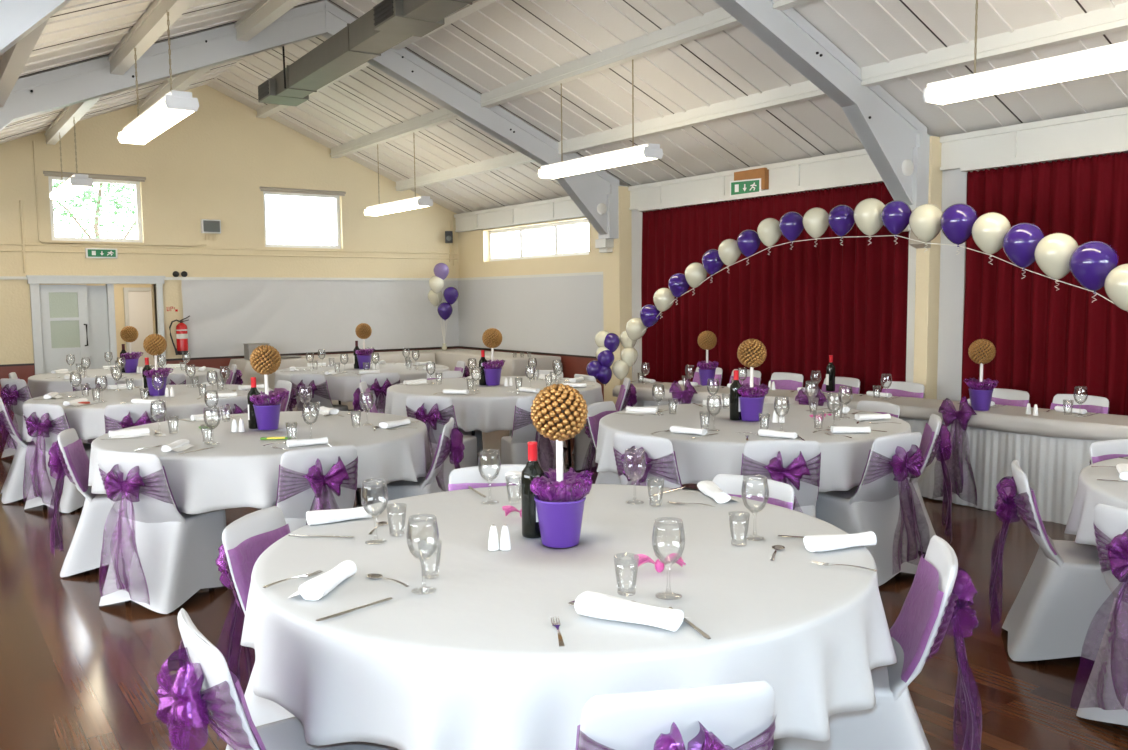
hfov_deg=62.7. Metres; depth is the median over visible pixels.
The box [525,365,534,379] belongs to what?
wine glass
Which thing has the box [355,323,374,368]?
centrepiece
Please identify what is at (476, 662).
tablecloth
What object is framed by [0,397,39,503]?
chair
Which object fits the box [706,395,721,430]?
wine glass
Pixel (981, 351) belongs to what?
centrepiece
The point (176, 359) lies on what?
trim
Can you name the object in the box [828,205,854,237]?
balloon
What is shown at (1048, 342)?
curtain
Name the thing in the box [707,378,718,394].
bowl
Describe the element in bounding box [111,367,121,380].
bowl
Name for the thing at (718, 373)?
chair
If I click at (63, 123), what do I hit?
beam
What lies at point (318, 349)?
bowl
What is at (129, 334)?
centrepiece
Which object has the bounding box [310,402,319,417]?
tumbler
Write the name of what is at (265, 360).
centrepiece
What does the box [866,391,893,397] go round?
napkin
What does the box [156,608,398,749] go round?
chair
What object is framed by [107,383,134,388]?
napkin
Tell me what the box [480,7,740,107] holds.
beam
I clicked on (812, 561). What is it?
fork
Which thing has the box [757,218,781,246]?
balloon
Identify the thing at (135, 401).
napkin
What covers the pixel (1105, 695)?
chair
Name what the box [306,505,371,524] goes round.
napkin
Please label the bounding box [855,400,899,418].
chair
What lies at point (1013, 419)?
tablecloth
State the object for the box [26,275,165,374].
door
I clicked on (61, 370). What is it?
napkin
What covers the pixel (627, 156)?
diffuser
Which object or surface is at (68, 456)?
chair
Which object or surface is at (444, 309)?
balloon
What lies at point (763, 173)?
board
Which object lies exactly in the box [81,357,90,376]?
wine glass
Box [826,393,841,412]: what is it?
bowl
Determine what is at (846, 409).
napkin
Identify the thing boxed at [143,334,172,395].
centrepiece
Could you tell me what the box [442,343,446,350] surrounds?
weight
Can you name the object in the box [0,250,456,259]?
conduit
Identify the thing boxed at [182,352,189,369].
wine glass
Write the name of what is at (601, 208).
bell
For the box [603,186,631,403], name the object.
pillar
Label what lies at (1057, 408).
napkin
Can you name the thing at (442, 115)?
beam
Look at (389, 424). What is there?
napkin
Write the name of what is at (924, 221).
balloon
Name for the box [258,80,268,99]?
grille
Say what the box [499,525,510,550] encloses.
shaker
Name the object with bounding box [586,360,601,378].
balloon
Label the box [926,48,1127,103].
diffuser
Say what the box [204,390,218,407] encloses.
bowl
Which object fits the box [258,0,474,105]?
air duct
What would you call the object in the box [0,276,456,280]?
trim
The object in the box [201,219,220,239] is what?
control box
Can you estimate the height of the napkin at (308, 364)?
0.038 m
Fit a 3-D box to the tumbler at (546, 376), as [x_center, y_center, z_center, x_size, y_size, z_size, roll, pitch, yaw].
[-0.129,0.047,7.756,0.065,0.096,0.065,-4,6,-35]
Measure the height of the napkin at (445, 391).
0.038 m
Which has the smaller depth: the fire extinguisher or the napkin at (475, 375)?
the napkin at (475, 375)
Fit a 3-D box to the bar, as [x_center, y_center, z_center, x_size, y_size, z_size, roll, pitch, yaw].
[-1.551,0.340,4.980,0.160,0.012,0.029,-1,5,-7]
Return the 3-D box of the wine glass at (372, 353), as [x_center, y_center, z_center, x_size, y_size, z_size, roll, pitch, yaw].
[-1.926,-0.128,9.453,0.084,0.194,0.083,-4,6,-35]
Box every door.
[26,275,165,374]
[123,287,154,366]
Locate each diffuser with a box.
[50,179,88,199]
[118,98,193,143]
[365,200,427,215]
[539,148,655,177]
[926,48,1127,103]
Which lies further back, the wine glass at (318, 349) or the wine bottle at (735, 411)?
the wine glass at (318, 349)
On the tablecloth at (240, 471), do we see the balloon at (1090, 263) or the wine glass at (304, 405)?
the wine glass at (304, 405)
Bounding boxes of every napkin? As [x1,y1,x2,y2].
[43,392,61,398]
[51,369,68,373]
[63,398,90,405]
[64,374,74,378]
[102,365,119,368]
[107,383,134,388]
[109,428,149,437]
[131,398,160,403]
[161,439,193,451]
[165,364,184,367]
[191,412,225,420]
[209,392,236,397]
[238,384,263,389]
[286,437,327,446]
[288,560,356,599]
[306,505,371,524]
[307,363,325,366]
[314,406,338,414]
[325,370,335,374]
[359,370,379,373]
[379,419,410,428]
[403,379,427,384]
[415,361,431,364]
[443,389,469,393]
[469,373,478,378]
[505,471,520,484]
[519,387,539,392]
[539,374,559,378]
[562,383,585,386]
[568,377,583,382]
[574,591,686,631]
[625,406,657,413]
[639,378,655,382]
[670,426,707,434]
[678,381,697,385]
[697,481,738,502]
[702,399,728,405]
[758,429,798,438]
[797,387,821,392]
[803,531,876,551]
[831,426,870,432]
[834,404,849,412]
[853,414,890,419]
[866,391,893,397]
[967,399,995,405]
[1054,406,1089,413]
[1116,463,1127,479]
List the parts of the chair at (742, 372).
sash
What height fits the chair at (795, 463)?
0.765 m
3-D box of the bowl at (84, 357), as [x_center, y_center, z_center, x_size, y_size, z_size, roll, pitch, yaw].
[-4.735,-0.116,9.162,0.084,0.112,0.083,-4,6,-35]
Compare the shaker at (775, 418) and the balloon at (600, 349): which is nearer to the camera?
the shaker at (775, 418)
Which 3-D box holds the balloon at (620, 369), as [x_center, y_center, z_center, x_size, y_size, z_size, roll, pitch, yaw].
[0.523,-0.043,8.518,0.160,0.193,0.160,-4,6,-35]
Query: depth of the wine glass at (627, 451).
3.34 m
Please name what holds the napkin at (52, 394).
on the tablecloth at (88, 421)
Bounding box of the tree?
[52,180,137,238]
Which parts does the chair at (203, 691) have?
sash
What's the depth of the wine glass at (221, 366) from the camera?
7.74 m
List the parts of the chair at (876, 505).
sash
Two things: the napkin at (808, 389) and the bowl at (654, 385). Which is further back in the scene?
the napkin at (808, 389)
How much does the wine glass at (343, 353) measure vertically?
0.194 m
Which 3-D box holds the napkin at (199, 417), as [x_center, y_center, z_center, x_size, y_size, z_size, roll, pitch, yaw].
[-2.247,0.262,5.849,0.087,0.038,0.200,4,7,44]
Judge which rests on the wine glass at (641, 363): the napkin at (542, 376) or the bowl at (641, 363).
the bowl at (641, 363)
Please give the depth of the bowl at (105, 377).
6.87 m
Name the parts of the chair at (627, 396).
sash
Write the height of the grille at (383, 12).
0.130 m
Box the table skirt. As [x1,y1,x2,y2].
[622,400,1101,524]
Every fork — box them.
[263,570,322,587]
[551,617,564,646]
[668,501,714,506]
[811,560,876,571]
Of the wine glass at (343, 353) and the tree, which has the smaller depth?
the wine glass at (343, 353)
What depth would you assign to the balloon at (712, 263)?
7.33 m
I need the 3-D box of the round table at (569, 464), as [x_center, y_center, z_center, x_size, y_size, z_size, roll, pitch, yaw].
[-0.590,0.450,7.995,1.780,0.716,1.780,-4,6,-36]
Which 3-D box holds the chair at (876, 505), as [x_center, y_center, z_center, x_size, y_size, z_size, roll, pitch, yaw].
[1.607,0.666,4.877,0.432,0.765,0.563,-4,6,-32]
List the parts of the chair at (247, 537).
sash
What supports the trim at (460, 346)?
attached to the wall at (473, 246)
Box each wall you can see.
[0,85,458,364]
[39,284,150,364]
[458,169,995,277]
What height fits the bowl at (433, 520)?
0.112 m
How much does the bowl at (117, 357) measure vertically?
0.112 m
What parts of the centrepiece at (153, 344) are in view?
stem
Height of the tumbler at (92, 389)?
0.096 m
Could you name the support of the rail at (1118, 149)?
attached to the wall at (473, 246)
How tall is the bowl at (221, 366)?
0.112 m
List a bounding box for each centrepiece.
[120,326,143,372]
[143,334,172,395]
[250,345,288,429]
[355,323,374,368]
[482,328,505,385]
[530,384,593,547]
[697,331,718,385]
[737,339,769,420]
[964,339,998,410]
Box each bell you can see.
[597,203,606,214]
[902,159,913,175]
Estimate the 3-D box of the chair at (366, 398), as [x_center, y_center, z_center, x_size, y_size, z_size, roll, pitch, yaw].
[-1.520,0.440,7.896,0.562,0.765,0.432,-1,5,-6]
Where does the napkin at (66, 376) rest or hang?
on the tablecloth at (38, 385)
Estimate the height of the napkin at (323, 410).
0.038 m
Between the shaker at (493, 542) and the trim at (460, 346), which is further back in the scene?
the trim at (460, 346)
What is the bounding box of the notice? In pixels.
[166,306,178,312]
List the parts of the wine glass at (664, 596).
stem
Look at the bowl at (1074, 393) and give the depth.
5.98 m
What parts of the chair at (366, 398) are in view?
sash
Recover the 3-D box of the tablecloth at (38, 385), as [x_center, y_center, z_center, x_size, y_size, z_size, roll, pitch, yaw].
[-4.577,0.110,9.742,1.894,0.270,1.909,-1,5,-9]
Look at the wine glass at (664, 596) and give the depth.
2.29 m
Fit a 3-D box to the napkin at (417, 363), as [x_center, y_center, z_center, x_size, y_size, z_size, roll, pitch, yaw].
[-1.594,-0.133,10.428,0.105,0.038,0.200,3,6,37]
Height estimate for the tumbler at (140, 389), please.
0.096 m
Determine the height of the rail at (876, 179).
0.044 m
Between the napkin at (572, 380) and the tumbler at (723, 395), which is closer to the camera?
the tumbler at (723, 395)
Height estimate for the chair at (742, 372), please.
0.765 m
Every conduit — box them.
[0,243,456,253]
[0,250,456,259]
[19,200,25,272]
[33,141,205,246]
[449,215,453,265]
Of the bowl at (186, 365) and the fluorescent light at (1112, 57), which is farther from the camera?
the bowl at (186, 365)
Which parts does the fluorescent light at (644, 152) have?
chain, chain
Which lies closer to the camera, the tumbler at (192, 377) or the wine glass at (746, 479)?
the wine glass at (746, 479)
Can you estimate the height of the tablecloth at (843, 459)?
0.272 m
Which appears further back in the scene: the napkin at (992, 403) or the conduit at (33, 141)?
the conduit at (33, 141)
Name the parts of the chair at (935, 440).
sash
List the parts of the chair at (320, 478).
sash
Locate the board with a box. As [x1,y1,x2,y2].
[734,167,768,189]
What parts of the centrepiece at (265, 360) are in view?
stem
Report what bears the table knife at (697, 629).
on the tablecloth at (476, 662)
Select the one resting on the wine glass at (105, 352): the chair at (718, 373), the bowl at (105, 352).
the bowl at (105, 352)
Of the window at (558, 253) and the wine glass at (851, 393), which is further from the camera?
the window at (558, 253)
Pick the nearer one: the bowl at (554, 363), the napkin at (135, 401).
the napkin at (135, 401)
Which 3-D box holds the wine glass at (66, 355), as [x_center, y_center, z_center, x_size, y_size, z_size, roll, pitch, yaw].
[-5.158,-0.115,9.676,0.084,0.194,0.083,-4,6,-35]
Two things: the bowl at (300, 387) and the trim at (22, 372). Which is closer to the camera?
the bowl at (300, 387)
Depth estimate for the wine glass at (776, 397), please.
5.03 m
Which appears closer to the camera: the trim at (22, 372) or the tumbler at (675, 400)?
the tumbler at (675, 400)
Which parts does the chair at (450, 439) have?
sash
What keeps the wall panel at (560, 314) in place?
attached to the wall at (473, 246)
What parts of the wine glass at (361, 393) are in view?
stem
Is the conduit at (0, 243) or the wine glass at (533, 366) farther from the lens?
the conduit at (0, 243)
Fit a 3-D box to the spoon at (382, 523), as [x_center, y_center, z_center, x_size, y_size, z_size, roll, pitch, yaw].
[-0.611,0.500,3.029,0.038,0.013,0.165,0,5,5]
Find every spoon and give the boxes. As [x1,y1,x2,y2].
[367,573,408,586]
[369,521,387,533]
[770,545,784,560]
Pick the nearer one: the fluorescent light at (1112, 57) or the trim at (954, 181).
the fluorescent light at (1112, 57)
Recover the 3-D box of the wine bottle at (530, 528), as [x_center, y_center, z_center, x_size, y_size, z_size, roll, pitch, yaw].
[-0.097,0.359,2.908,0.076,0.301,0.075,2,5,24]
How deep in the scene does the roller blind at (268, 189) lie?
12.35 m
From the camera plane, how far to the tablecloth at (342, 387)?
9.41 m
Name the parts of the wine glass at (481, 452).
stem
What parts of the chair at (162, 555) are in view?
sash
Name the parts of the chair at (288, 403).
sash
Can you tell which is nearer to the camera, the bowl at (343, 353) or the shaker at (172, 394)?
the shaker at (172, 394)
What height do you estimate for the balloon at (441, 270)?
0.267 m
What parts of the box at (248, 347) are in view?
box lid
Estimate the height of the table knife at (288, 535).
0.003 m
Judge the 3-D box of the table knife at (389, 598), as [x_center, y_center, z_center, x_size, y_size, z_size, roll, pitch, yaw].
[-0.503,0.567,2.240,0.014,0.003,0.217,4,7,42]
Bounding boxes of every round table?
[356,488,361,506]
[471,430,571,466]
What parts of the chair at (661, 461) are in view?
sash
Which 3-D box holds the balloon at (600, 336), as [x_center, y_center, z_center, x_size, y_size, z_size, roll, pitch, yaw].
[0.363,-0.313,8.519,0.159,0.193,0.160,3,6,39]
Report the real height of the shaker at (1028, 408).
0.075 m
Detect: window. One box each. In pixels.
[48,176,142,242]
[263,191,340,248]
[489,219,588,260]
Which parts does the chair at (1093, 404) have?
sash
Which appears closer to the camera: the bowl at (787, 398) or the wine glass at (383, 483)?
the wine glass at (383, 483)
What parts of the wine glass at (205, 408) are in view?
stem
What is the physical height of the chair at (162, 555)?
0.765 m
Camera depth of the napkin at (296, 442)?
4.74 m
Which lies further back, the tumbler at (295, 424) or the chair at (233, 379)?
the chair at (233, 379)
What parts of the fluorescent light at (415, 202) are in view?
chain, chain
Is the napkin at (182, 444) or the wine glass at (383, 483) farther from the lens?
the napkin at (182, 444)
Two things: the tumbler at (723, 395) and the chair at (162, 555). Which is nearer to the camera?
the chair at (162, 555)
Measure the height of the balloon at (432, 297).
0.267 m
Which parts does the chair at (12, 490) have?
sash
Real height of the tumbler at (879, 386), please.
0.096 m
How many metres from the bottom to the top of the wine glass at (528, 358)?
0.194 m
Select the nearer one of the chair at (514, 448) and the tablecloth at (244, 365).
the chair at (514, 448)
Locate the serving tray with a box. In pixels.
[281,355,301,357]
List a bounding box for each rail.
[638,176,882,211]
[960,144,1127,171]
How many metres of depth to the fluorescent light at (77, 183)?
9.04 m
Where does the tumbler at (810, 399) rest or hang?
on the tablecloth at (843, 459)
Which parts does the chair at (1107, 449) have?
sash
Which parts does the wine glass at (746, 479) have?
stem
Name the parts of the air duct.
hanger rod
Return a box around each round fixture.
[172,271,178,276]
[181,271,187,276]
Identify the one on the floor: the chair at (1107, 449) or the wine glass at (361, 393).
the chair at (1107, 449)
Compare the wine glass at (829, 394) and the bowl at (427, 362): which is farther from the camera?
the bowl at (427, 362)
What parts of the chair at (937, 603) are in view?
sash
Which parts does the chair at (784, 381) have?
sash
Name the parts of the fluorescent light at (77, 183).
chain, chain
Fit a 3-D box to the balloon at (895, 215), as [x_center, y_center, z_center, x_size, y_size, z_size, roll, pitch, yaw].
[2.162,-1.018,6.019,0.192,0.233,0.192,-4,6,-35]
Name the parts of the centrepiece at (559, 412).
stem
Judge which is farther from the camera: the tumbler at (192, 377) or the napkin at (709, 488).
the tumbler at (192, 377)
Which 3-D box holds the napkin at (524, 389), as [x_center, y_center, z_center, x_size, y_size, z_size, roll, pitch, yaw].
[-0.258,0.117,7.327,0.095,0.038,0.200,-5,7,-43]
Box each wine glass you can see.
[66,355,74,372]
[70,373,81,397]
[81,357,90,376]
[95,376,107,401]
[104,352,112,369]
[111,367,121,390]
[116,357,125,376]
[150,401,166,436]
[152,375,163,400]
[157,355,165,365]
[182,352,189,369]
[185,365,195,386]
[203,407,220,444]
[204,390,218,421]
[206,371,217,384]
[220,366,229,389]
[299,386,311,416]
[302,403,317,438]
[306,352,313,370]
[318,349,325,366]
[340,353,347,372]
[359,392,373,425]
[361,478,387,544]
[371,353,379,363]
[406,514,438,594]
[412,350,419,367]
[426,362,435,384]
[468,358,476,378]
[471,367,480,390]
[478,449,500,504]
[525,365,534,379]
[528,358,536,369]
[552,359,560,381]
[553,363,562,383]
[623,449,645,504]
[641,363,649,383]
[652,384,664,415]
[652,517,684,599]
[685,365,694,378]
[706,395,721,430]
[707,378,718,407]
[738,367,746,380]
[741,475,768,540]
[774,396,789,431]
[805,381,817,410]
[811,371,820,394]
[826,393,841,427]
[838,386,852,418]
[881,374,891,399]
[1073,386,1087,416]
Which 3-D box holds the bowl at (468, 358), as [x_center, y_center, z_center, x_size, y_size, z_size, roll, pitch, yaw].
[-0.842,-0.096,8.478,0.084,0.112,0.083,-4,6,-35]
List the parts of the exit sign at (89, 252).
green panel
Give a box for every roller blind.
[43,171,145,181]
[259,187,345,195]
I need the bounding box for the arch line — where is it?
[633,235,1127,371]
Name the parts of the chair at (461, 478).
sash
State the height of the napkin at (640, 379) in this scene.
0.038 m
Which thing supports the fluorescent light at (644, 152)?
hanging from the ceiling
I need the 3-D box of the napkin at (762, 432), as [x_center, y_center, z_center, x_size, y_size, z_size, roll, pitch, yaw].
[1.137,0.310,4.892,0.200,0.038,0.091,4,6,41]
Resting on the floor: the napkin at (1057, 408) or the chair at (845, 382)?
the chair at (845, 382)
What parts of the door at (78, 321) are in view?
glass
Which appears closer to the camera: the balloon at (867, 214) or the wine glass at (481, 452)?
the wine glass at (481, 452)
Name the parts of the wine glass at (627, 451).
stem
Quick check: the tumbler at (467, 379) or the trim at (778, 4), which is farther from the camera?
the tumbler at (467, 379)
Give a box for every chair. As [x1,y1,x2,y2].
[0,378,31,457]
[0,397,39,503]
[4,372,18,442]
[23,404,90,512]
[48,428,117,576]
[73,377,115,442]
[98,451,225,613]
[104,403,164,432]
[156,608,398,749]
[166,373,185,384]
[203,396,247,414]
[216,506,293,749]
[226,364,242,384]
[272,445,357,531]
[274,380,296,411]
[290,374,347,410]
[353,381,377,412]
[360,372,399,412]
[367,417,464,504]
[406,396,477,491]
[427,371,482,452]
[448,464,525,490]
[454,361,469,376]
[501,396,565,477]
[509,370,566,447]
[567,374,595,453]
[574,378,636,469]
[575,681,776,749]
[582,401,621,484]
[613,433,699,490]
[693,367,722,385]
[713,474,794,509]
[729,369,760,384]
[741,440,820,517]
[770,372,803,389]
[773,535,981,749]
[816,432,929,585]
[821,377,859,393]
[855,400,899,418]
[881,381,924,397]
[901,414,951,552]
[989,459,1113,660]
[991,388,1028,406]
[1050,394,1109,413]
[1070,504,1127,725]
[1089,439,1127,464]
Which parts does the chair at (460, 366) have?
sash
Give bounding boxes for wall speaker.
[445,231,452,242]
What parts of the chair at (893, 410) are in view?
sash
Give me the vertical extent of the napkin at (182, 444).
0.038 m
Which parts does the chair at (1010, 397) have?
sash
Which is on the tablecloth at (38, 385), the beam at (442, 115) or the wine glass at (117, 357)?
the wine glass at (117, 357)
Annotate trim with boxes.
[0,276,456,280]
[0,346,459,366]
[0,348,457,417]
[2,0,1111,210]
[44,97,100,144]
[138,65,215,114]
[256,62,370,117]
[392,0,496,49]
[454,196,584,231]
[457,272,602,280]
[460,346,596,358]
[460,348,603,400]
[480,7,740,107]
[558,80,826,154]
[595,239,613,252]
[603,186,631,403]
[628,149,879,209]
[631,169,966,400]
[773,0,812,9]
[903,211,912,231]
[906,231,915,382]
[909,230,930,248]
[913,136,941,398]
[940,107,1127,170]
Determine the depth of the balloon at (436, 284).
13.11 m
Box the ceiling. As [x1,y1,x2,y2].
[0,0,1127,213]
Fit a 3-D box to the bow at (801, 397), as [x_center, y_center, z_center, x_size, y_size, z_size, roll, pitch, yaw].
[1.917,0.448,7.134,0.323,0.732,0.103,3,6,40]
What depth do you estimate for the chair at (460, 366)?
10.28 m
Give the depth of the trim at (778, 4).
6.12 m
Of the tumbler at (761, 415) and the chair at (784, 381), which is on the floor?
the chair at (784, 381)
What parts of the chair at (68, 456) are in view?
sash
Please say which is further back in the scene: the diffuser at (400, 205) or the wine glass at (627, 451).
the diffuser at (400, 205)
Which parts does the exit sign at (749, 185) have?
green panel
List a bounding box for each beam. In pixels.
[0,0,627,238]
[0,0,937,210]
[0,19,48,106]
[108,0,195,74]
[235,0,301,41]
[330,107,459,157]
[395,152,534,190]
[861,2,1127,86]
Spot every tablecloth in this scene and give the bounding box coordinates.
[21,384,272,441]
[27,367,224,397]
[88,411,430,513]
[224,351,435,410]
[240,484,896,749]
[274,363,449,401]
[385,376,603,432]
[419,348,560,375]
[595,403,910,491]
[612,382,1127,440]
[1064,457,1127,545]
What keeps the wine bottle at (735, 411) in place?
on the tablecloth at (843, 459)
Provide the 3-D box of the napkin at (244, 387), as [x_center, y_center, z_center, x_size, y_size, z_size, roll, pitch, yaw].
[-2.642,0.101,7.800,0.200,0.038,0.099,-5,7,-43]
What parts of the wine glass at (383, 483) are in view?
stem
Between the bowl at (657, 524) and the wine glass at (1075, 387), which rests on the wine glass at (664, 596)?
the bowl at (657, 524)
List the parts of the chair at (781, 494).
sash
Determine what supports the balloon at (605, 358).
attached to the balloon at (604, 376)
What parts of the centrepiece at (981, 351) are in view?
stem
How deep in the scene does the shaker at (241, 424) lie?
5.28 m
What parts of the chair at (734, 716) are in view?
sash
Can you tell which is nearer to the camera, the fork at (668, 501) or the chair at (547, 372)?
the fork at (668, 501)
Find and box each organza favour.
[502,505,521,517]
[637,553,685,572]
[809,413,831,420]
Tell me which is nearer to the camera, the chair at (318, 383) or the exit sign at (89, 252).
the chair at (318, 383)
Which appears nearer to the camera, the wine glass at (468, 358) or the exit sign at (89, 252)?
the wine glass at (468, 358)
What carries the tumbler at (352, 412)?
on the tablecloth at (240, 471)
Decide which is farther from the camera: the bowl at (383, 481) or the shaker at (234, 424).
the shaker at (234, 424)
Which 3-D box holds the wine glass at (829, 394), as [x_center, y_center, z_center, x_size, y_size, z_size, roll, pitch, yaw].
[1.521,0.199,5.208,0.084,0.194,0.083,-4,6,-35]
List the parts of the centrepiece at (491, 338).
stem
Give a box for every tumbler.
[80,384,89,396]
[91,388,100,400]
[125,378,133,389]
[139,388,148,398]
[167,416,178,433]
[191,376,198,387]
[198,384,206,396]
[200,424,212,442]
[217,379,223,390]
[220,405,230,421]
[285,422,297,439]
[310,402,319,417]
[350,410,360,427]
[386,503,406,536]
[417,539,441,578]
[435,372,441,383]
[466,378,473,390]
[505,474,520,502]
[515,377,522,389]
[545,375,551,386]
[614,553,638,595]
[647,477,664,506]
[668,398,677,413]
[699,411,709,428]
[722,393,729,408]
[728,511,749,546]
[759,413,769,428]
[808,397,818,412]
[813,411,824,428]
[832,403,842,419]
[873,385,880,397]
[1063,399,1073,414]
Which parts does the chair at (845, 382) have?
sash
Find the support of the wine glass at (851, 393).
on the tablecloth at (843, 459)
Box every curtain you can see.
[641,182,908,393]
[961,152,1127,415]
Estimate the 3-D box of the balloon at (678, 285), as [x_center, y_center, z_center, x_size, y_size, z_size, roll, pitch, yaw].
[0.963,-0.743,7.732,0.180,0.216,0.181,-1,5,-9]
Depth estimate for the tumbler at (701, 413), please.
5.19 m
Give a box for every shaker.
[165,387,169,396]
[170,387,174,396]
[231,419,237,431]
[238,419,244,431]
[488,525,499,550]
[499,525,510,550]
[772,410,777,422]
[779,410,784,422]
[1025,403,1030,413]
[1032,404,1037,415]
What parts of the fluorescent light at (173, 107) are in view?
chain, chain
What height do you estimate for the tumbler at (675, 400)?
0.096 m
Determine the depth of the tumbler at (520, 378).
7.49 m
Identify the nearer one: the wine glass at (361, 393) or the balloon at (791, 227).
the wine glass at (361, 393)
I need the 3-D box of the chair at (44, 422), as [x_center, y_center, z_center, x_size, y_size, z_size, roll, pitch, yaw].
[-3.584,0.565,6.662,0.432,0.765,0.563,1,5,20]
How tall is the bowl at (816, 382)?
0.112 m
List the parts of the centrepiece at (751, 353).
stem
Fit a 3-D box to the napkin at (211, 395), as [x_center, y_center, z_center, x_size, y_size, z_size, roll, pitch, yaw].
[-2.643,0.155,7.159,0.200,0.038,0.102,-3,5,-27]
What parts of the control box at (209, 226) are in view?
panel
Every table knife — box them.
[100,437,143,439]
[179,447,214,453]
[288,535,353,537]
[316,597,392,620]
[468,486,485,497]
[651,487,684,495]
[669,607,710,638]
[778,535,803,537]
[1097,479,1127,481]
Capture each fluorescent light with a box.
[49,120,92,200]
[117,12,198,144]
[364,132,432,215]
[537,59,662,178]
[923,0,1127,105]
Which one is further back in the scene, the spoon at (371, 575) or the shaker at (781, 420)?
the shaker at (781, 420)
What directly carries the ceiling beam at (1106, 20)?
attached to the ceiling
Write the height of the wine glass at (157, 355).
0.194 m
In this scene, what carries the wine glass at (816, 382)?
on the tablecloth at (843, 459)
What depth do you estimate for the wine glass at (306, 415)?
5.92 m
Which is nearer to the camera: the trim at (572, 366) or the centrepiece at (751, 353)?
the centrepiece at (751, 353)
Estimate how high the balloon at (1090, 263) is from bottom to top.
0.287 m
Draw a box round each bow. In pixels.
[669,379,696,403]
[795,387,826,405]
[933,396,976,505]
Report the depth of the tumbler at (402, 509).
2.92 m
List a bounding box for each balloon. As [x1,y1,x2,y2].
[428,290,442,306]
[429,276,443,292]
[434,263,448,279]
[437,302,452,319]
[443,287,458,303]
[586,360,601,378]
[595,331,608,346]
[596,347,608,357]
[597,350,613,366]
[597,366,611,385]
[604,333,619,352]
[612,360,628,380]
[620,331,636,347]
[621,347,637,367]
[626,318,645,341]
[640,304,660,328]
[653,288,674,312]
[668,273,689,298]
[685,263,706,287]
[702,249,723,276]
[718,239,740,265]
[737,230,760,258]
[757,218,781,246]
[779,212,803,242]
[803,208,828,239]
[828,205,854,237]
[854,198,884,237]
[881,200,911,236]
[909,204,942,243]
[940,203,977,246]
[972,212,1010,256]
[1002,223,1044,269]
[1034,233,1077,281]
[1069,241,1118,293]
[1104,264,1127,310]
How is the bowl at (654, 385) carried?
on the wine glass at (654, 385)
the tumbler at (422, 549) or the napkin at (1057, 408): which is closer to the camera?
the tumbler at (422, 549)
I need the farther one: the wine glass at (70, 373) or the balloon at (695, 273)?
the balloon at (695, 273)
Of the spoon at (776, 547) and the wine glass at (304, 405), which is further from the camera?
the wine glass at (304, 405)
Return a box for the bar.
[260,436,290,439]
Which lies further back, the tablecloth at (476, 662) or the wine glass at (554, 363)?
the wine glass at (554, 363)
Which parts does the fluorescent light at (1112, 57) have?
chain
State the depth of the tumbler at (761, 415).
5.09 m
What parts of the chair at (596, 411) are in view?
sash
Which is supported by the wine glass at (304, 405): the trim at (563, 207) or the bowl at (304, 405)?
the bowl at (304, 405)
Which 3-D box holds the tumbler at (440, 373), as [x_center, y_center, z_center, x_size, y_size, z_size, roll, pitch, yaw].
[-1.094,0.028,8.092,0.065,0.096,0.065,-4,6,-35]
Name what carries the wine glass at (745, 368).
on the tablecloth at (1013, 419)
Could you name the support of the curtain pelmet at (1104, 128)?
attached to the wall at (473, 246)
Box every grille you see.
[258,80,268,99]
[373,0,393,25]
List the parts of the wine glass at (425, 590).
stem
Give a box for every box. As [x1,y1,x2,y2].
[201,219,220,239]
[244,343,269,359]
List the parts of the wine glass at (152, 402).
stem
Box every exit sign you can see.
[85,248,117,257]
[730,178,763,196]
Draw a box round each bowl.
[66,355,74,364]
[70,373,81,386]
[81,357,90,368]
[95,376,107,390]
[104,352,112,361]
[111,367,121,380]
[116,357,125,367]
[150,401,166,420]
[152,375,163,389]
[182,352,189,362]
[185,365,195,377]
[203,407,220,428]
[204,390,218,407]
[220,366,229,379]
[299,386,311,402]
[302,403,317,424]
[306,352,313,362]
[318,349,325,359]
[340,353,347,364]
[359,392,373,410]
[361,478,387,515]
[406,514,438,559]
[426,362,435,374]
[468,358,476,369]
[471,367,480,380]
[478,449,500,480]
[552,359,560,371]
[553,363,562,375]
[623,449,645,480]
[641,363,649,374]
[652,384,664,401]
[652,517,684,564]
[706,395,721,415]
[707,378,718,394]
[741,475,768,512]
[774,396,789,416]
[805,381,817,397]
[811,371,820,384]
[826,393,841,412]
[838,386,852,404]
[881,374,891,388]
[1073,386,1087,403]
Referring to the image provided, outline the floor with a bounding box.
[0,409,1127,749]
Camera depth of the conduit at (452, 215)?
13.71 m
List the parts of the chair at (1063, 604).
sash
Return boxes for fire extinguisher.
[169,316,189,354]
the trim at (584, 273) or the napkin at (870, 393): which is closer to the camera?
the napkin at (870, 393)
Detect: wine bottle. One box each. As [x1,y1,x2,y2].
[120,344,126,372]
[142,357,151,394]
[247,377,259,428]
[353,341,359,368]
[479,350,486,384]
[521,441,544,538]
[730,370,741,419]
[826,355,834,391]
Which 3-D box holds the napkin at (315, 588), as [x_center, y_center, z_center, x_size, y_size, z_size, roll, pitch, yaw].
[-0.627,0.534,2.418,0.101,0.046,0.210,0,5,12]
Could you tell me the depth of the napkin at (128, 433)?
5.14 m
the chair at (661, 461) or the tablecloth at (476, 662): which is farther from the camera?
the chair at (661, 461)
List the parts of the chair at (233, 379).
sash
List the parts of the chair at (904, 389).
sash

